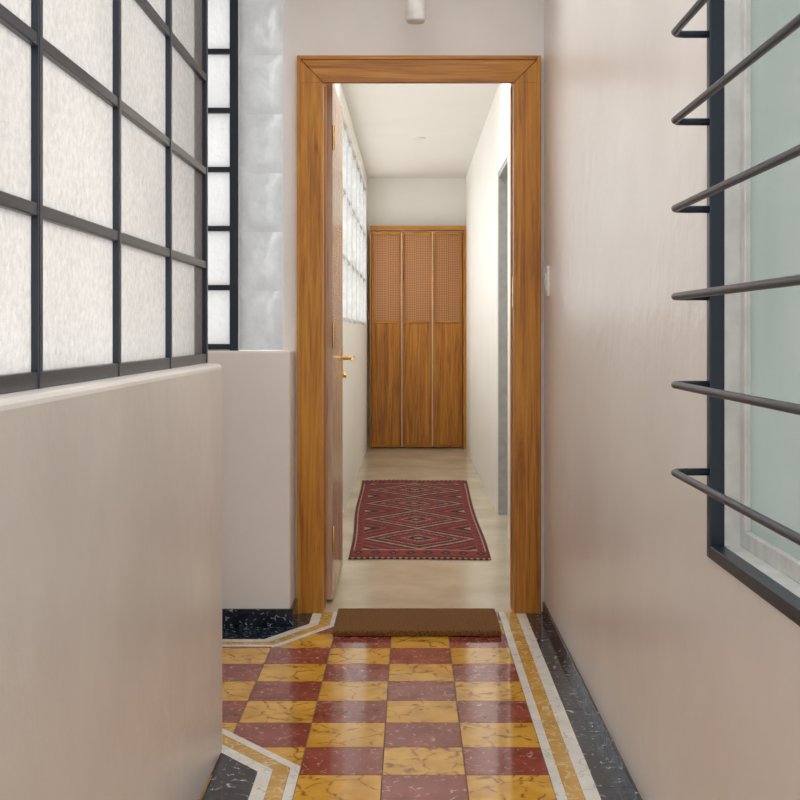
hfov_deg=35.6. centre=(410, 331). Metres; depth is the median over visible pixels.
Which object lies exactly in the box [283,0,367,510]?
wall
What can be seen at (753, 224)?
window
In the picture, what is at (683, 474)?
security grille
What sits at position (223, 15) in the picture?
window
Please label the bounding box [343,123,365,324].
window
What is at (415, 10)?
ceiling lamp
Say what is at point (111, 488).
wall
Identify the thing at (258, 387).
wall
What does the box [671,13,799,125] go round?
security grille
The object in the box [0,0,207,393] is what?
window
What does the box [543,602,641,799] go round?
baseboard
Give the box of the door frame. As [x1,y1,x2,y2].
[297,55,540,613]
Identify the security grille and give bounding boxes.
[671,0,709,37]
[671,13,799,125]
[671,144,799,212]
[671,274,799,300]
[671,381,799,414]
[671,468,799,545]
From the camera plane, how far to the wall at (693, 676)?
2.82 m
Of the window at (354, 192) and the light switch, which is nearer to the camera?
the light switch
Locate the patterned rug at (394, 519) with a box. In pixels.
[348,480,490,559]
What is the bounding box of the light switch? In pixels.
[544,266,549,296]
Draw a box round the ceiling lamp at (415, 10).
[405,0,425,23]
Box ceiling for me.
[341,84,498,177]
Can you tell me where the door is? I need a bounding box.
[326,84,355,598]
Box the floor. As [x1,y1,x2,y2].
[200,447,629,799]
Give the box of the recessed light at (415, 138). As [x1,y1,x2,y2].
[414,137,425,139]
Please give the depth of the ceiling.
8.53 m
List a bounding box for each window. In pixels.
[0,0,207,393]
[208,0,238,350]
[239,0,282,349]
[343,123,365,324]
[707,0,799,625]
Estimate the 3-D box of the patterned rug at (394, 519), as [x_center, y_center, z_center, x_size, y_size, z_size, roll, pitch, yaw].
[0.012,1.056,7.336,0.764,0.007,3.096,0,0,0]
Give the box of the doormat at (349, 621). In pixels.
[332,608,500,635]
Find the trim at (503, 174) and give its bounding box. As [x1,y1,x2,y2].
[498,157,507,514]
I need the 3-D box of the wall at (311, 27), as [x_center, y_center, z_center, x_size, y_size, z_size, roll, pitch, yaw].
[-0.548,-0.240,4.795,2.103,2.600,0.150,0,0,0]
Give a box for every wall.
[0,364,221,799]
[203,351,294,608]
[239,0,543,611]
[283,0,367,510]
[368,178,465,446]
[466,0,799,799]
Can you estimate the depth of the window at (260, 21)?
4.68 m
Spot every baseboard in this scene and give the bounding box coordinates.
[222,598,297,624]
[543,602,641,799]
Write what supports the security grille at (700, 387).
attached to the window at (753, 224)
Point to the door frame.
(314, 72)
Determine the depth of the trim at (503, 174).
7.22 m
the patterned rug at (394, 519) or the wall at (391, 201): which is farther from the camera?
the wall at (391, 201)
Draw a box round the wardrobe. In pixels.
[370,226,465,448]
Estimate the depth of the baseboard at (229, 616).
4.50 m
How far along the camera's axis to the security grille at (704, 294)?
1.66 m
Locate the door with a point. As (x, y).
(335, 374)
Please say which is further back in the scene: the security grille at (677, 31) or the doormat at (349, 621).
the doormat at (349, 621)
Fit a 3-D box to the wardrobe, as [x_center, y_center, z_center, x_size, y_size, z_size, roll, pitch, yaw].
[0.069,0.048,11.370,0.888,2.025,0.080,0,0,0]
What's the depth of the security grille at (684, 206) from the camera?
1.69 m
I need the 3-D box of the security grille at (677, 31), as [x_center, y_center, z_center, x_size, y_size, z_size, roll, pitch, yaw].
[0.467,-0.466,1.944,0.067,0.073,0.264,0,0,0]
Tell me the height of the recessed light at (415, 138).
0.008 m
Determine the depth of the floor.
3.60 m

